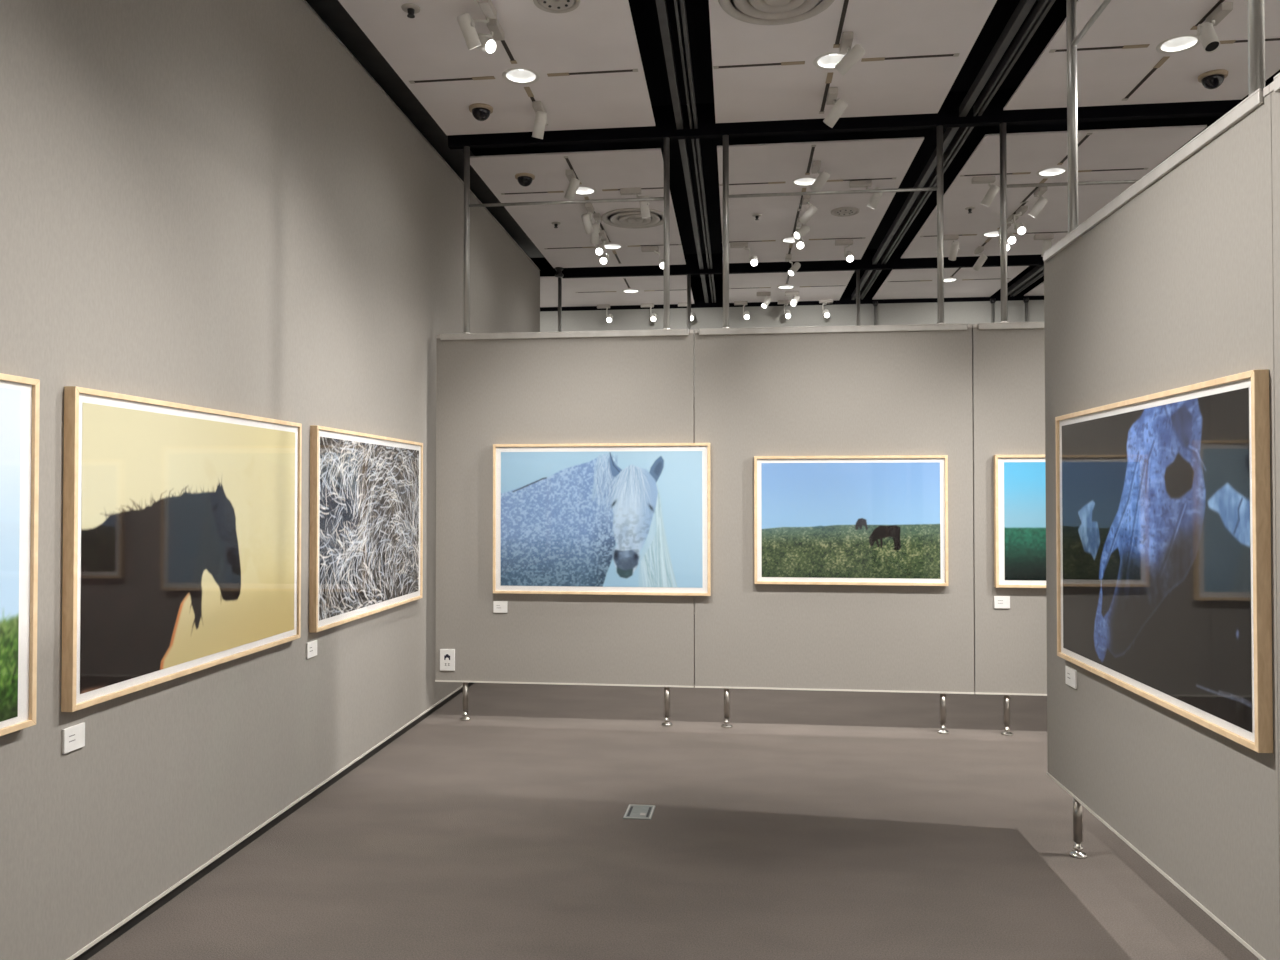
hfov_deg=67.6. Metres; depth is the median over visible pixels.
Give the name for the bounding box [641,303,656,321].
track spotlight
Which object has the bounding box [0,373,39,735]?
framed photograph
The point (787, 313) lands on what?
track spotlight
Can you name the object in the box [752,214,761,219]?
sprinkler
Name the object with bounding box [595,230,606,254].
track spotlight
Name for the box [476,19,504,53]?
track spotlight
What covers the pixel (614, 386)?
partition panel
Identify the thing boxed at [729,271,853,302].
ceiling panel
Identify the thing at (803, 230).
track spotlight
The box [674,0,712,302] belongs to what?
ceiling track
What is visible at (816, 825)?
floor
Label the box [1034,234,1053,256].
track spotlight
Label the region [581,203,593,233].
track spotlight
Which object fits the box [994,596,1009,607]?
sign
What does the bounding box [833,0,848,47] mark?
track
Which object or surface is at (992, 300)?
support pole
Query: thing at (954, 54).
track
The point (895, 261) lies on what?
ceiling beam
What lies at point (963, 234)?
track
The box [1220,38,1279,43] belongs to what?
track
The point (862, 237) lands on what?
track
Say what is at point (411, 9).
sprinkler
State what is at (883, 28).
ceiling panel
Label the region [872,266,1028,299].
ceiling panel
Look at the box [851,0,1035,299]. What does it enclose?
ceiling track
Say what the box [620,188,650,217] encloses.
track spotlight
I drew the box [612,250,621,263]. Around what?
track
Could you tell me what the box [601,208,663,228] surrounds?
air diffuser
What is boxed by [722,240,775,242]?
track
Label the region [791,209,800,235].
track
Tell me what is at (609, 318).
track spotlight
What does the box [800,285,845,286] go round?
track
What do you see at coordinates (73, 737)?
sign
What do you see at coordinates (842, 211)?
air diffuser
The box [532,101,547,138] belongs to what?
track spotlight
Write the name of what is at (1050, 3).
ceiling track
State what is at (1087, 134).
track
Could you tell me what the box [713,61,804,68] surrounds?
track
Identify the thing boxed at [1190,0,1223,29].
track
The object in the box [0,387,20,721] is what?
print
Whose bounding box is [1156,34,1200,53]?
recessed light
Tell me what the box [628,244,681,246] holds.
track
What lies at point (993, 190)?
track spotlight
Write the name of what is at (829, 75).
track
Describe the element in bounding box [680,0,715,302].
ceiling track
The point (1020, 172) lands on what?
track
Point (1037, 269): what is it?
ceiling track
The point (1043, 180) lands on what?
track
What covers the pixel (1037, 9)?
ceiling track
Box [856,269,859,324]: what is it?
support pole
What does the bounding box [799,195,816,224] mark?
track spotlight
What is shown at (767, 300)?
track spotlight
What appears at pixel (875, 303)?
support pole
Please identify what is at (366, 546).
framed photograph
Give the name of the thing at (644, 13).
ceiling beams
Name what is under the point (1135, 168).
track
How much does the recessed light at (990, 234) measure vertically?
0.079 m
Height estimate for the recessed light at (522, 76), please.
0.079 m
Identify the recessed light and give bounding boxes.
[502,68,539,84]
[575,186,596,194]
[604,244,622,249]
[622,289,639,292]
[777,285,794,288]
[781,237,803,242]
[792,177,816,185]
[813,52,846,69]
[944,278,957,281]
[982,231,998,237]
[1036,167,1067,176]
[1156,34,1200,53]
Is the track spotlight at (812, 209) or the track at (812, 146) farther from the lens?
the track spotlight at (812, 209)
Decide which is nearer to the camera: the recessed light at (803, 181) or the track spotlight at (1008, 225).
the recessed light at (803, 181)
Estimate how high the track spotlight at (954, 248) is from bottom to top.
0.228 m
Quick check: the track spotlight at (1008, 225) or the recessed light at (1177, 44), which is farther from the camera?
the track spotlight at (1008, 225)
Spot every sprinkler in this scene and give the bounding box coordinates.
[401,3,420,17]
[552,222,560,227]
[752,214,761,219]
[965,207,974,213]
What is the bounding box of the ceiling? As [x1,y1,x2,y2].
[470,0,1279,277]
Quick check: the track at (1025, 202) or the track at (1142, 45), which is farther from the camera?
the track at (1025, 202)
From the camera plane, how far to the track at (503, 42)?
5.38 m
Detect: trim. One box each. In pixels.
[66,682,468,959]
[303,0,539,269]
[540,268,1043,310]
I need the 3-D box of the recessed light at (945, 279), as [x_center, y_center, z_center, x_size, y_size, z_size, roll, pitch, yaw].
[3.567,-2.350,11.074,0.224,0.079,0.224,0,-1,6]
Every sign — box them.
[62,722,84,753]
[306,640,316,658]
[440,649,454,670]
[493,601,506,612]
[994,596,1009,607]
[1065,666,1076,688]
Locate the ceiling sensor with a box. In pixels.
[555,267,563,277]
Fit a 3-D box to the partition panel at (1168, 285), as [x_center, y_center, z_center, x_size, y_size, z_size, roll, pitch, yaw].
[1.827,-0.386,3.513,0.085,3.985,1.862,0,-1,5]
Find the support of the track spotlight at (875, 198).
hanging from the ceiling panel at (889, 157)
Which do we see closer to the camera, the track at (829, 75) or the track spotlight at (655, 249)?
the track at (829, 75)
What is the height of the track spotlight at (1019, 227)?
0.253 m
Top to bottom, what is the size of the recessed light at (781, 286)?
0.079 m
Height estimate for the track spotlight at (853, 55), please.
0.181 m
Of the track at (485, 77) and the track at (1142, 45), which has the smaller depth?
the track at (1142, 45)
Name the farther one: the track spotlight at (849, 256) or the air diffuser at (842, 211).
the track spotlight at (849, 256)
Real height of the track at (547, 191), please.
0.004 m
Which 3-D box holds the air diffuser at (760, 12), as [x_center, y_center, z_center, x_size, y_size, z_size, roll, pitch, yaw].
[0.686,-2.404,4.756,0.600,0.034,0.600,0,-1,6]
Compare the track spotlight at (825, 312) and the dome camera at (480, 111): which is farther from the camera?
the track spotlight at (825, 312)
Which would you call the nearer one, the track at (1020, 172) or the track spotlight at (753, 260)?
the track at (1020, 172)
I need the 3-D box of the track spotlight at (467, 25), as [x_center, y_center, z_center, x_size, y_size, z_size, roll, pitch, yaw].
[-0.815,-2.320,4.873,0.243,0.189,0.170,-1,-1,38]
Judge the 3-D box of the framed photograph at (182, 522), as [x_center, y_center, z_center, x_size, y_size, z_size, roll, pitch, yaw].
[-1.750,0.233,3.860,0.040,1.042,1.606,0,-1,6]
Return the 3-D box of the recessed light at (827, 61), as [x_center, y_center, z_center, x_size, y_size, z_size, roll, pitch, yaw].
[1.108,-2.440,5.490,0.224,0.079,0.224,0,-1,6]
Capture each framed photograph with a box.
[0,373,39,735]
[61,386,301,711]
[309,425,422,632]
[493,443,710,595]
[754,455,947,585]
[994,455,1045,587]
[1055,370,1272,752]
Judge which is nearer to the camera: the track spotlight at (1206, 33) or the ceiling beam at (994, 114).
the track spotlight at (1206, 33)
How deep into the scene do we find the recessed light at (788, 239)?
9.42 m
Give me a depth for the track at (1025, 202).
8.24 m
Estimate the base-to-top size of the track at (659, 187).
0.004 m
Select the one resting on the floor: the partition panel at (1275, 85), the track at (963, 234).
the partition panel at (1275, 85)
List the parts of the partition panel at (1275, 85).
rail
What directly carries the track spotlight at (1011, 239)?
hanging from the ceiling panel at (1124, 148)
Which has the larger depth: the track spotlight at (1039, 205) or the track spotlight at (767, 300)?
the track spotlight at (767, 300)
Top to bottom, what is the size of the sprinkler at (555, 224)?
0.043 m
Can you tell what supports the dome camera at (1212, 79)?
attached to the ceiling panel at (1105, 77)
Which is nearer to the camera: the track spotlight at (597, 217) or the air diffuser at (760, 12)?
the air diffuser at (760, 12)
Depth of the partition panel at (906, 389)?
6.33 m
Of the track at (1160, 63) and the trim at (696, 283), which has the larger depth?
the trim at (696, 283)
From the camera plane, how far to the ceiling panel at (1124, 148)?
7.55 m
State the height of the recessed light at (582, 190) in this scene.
0.079 m
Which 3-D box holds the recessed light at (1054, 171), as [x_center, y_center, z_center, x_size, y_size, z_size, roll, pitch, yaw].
[3.177,-2.410,7.377,0.224,0.079,0.224,0,-1,6]
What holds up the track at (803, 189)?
attached to the ceiling panel at (889, 157)
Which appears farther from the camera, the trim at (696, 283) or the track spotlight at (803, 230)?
the trim at (696, 283)
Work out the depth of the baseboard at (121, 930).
4.13 m
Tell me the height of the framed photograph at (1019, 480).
0.855 m
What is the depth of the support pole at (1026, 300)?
11.90 m
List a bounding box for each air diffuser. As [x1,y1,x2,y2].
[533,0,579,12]
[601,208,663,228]
[718,0,834,24]
[831,207,859,216]
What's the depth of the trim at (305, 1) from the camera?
6.08 m
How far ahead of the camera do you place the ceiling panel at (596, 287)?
11.69 m
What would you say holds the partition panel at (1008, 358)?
on the floor
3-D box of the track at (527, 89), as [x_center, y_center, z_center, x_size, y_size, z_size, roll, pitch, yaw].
[-0.662,-2.392,6.133,0.034,0.004,0.600,0,-1,6]
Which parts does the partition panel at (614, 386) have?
leg, rail, leg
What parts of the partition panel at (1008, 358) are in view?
leg, rail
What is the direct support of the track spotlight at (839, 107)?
hanging from the ceiling panel at (883, 28)
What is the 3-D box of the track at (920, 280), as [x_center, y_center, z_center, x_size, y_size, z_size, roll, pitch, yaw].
[3.137,-2.312,11.123,0.505,0.004,0.034,0,-1,7]
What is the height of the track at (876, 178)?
0.004 m
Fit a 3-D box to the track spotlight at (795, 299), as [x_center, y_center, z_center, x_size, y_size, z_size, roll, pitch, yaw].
[1.868,-2.210,11.716,0.183,0.188,0.153,0,-1,6]
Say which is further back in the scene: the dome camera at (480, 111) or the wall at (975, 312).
the wall at (975, 312)
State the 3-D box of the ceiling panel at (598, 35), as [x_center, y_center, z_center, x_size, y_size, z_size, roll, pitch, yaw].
[-0.790,-2.421,4.826,1.452,0.012,3.467,0,-1,6]
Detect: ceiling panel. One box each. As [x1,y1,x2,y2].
[338,0,654,134]
[470,148,685,267]
[540,275,693,306]
[709,0,996,122]
[717,137,923,262]
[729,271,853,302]
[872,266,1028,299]
[901,125,1206,257]
[1003,0,1279,109]
[1024,281,1043,295]
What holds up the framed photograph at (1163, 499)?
attached to the partition panel at (1168, 285)
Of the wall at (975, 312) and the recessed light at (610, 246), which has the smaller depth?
the recessed light at (610, 246)
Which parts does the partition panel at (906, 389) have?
leg, rail, leg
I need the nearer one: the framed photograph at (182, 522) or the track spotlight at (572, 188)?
the framed photograph at (182, 522)
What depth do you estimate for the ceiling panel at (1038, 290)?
11.70 m
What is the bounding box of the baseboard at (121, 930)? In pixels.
[73,683,473,959]
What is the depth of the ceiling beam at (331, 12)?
6.36 m
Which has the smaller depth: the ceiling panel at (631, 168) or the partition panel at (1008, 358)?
the partition panel at (1008, 358)
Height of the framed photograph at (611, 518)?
1.021 m
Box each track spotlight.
[457,0,496,49]
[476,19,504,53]
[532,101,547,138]
[564,169,579,199]
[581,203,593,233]
[591,213,601,243]
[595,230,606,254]
[597,304,612,322]
[600,238,608,264]
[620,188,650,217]
[641,246,663,268]
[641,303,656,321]
[678,303,693,320]
[730,242,757,265]
[734,301,749,319]
[757,292,771,308]
[778,300,790,318]
[785,254,800,275]
[785,291,799,306]
[793,217,809,238]
[795,229,803,248]
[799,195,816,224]
[810,161,829,191]
[819,299,832,317]
[823,87,847,127]
[835,31,864,75]
[835,240,853,261]
[849,180,882,208]
[944,234,959,260]
[972,176,999,206]
[972,246,986,270]
[999,224,1010,250]
[1007,214,1018,244]
[1014,205,1027,234]
[1029,187,1047,217]
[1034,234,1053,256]
[1196,2,1232,52]
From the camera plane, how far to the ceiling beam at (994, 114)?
6.36 m
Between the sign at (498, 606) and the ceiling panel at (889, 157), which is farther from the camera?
the ceiling panel at (889, 157)
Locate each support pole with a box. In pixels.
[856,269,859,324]
[873,301,877,324]
[990,298,995,322]
[1023,297,1028,321]
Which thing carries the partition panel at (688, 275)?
on the floor
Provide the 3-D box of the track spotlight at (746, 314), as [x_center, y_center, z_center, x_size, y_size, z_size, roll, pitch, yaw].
[1.304,-2.167,12.248,0.196,0.256,0.172,0,-1,6]
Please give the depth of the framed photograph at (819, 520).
6.28 m
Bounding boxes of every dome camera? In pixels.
[469,103,492,120]
[515,173,534,186]
[1198,69,1227,88]
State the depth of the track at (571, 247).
9.61 m
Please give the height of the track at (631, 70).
0.004 m
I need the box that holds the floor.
[88,615,1258,959]
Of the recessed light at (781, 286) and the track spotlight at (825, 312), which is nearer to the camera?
the recessed light at (781, 286)
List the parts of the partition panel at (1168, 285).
leg, rail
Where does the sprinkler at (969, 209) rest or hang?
attached to the ceiling panel at (1124, 148)
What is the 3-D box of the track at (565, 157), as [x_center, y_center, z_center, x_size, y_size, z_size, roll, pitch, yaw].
[-0.515,-2.372,7.343,0.034,0.004,0.630,0,-1,6]
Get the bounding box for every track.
[409,76,494,83]
[500,40,516,63]
[501,191,563,194]
[524,87,547,124]
[544,247,595,248]
[547,69,637,76]
[564,156,581,183]
[602,187,663,190]
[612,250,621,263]
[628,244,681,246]
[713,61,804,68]
[719,182,784,185]
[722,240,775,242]
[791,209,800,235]
[798,188,805,210]
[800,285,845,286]
[805,145,815,174]
[809,237,865,239]
[819,72,832,113]
[827,178,895,181]
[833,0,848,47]
[861,53,959,61]
[888,280,931,281]
[920,234,976,236]
[960,172,1030,176]
[962,278,1010,279]
[997,201,1027,229]
[1013,231,1067,233]
[1020,178,1047,202]
[1049,44,1149,52]
[1057,133,1091,164]
[1078,168,1147,171]
[1122,56,1169,100]
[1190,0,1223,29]
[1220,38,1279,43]
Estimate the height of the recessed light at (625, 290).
0.079 m
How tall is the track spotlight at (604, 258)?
0.283 m
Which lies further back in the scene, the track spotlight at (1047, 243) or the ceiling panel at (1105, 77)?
the track spotlight at (1047, 243)
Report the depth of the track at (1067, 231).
9.06 m
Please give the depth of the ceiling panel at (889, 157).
7.92 m
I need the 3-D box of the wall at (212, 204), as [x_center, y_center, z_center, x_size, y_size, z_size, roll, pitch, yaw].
[-2.045,-0.448,2.392,0.250,3.970,16.334,0,-1,6]
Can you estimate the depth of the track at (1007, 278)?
11.03 m
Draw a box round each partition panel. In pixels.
[435,137,693,725]
[558,274,694,612]
[694,125,973,733]
[972,122,1137,735]
[1043,0,1279,959]
[1270,73,1279,830]
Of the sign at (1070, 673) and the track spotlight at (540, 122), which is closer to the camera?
the sign at (1070, 673)
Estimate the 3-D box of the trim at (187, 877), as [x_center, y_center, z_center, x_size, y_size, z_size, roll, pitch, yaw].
[-1.927,1.537,2.349,0.026,0.012,16.336,0,-1,6]
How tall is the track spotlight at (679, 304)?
0.256 m
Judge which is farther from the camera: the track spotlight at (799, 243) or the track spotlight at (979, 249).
the track spotlight at (979, 249)
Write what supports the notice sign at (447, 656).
attached to the partition panel at (614, 386)
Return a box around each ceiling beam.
[306,0,543,257]
[448,76,1274,148]
[562,248,1043,277]
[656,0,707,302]
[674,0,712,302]
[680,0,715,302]
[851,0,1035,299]
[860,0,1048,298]
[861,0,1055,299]
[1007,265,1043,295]
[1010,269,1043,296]
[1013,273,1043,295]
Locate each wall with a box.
[0,0,539,959]
[540,300,1043,614]
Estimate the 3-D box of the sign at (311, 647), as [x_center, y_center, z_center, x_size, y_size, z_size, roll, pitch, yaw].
[-1.664,0.858,4.848,0.009,0.078,0.112,0,-1,6]
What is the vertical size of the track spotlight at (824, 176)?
0.208 m
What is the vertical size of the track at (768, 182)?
0.004 m
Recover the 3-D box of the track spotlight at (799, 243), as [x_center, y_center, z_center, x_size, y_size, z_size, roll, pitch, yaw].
[1.499,-2.251,9.011,0.084,0.194,0.212,0,-1,6]
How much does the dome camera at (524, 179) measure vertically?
0.080 m
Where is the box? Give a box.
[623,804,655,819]

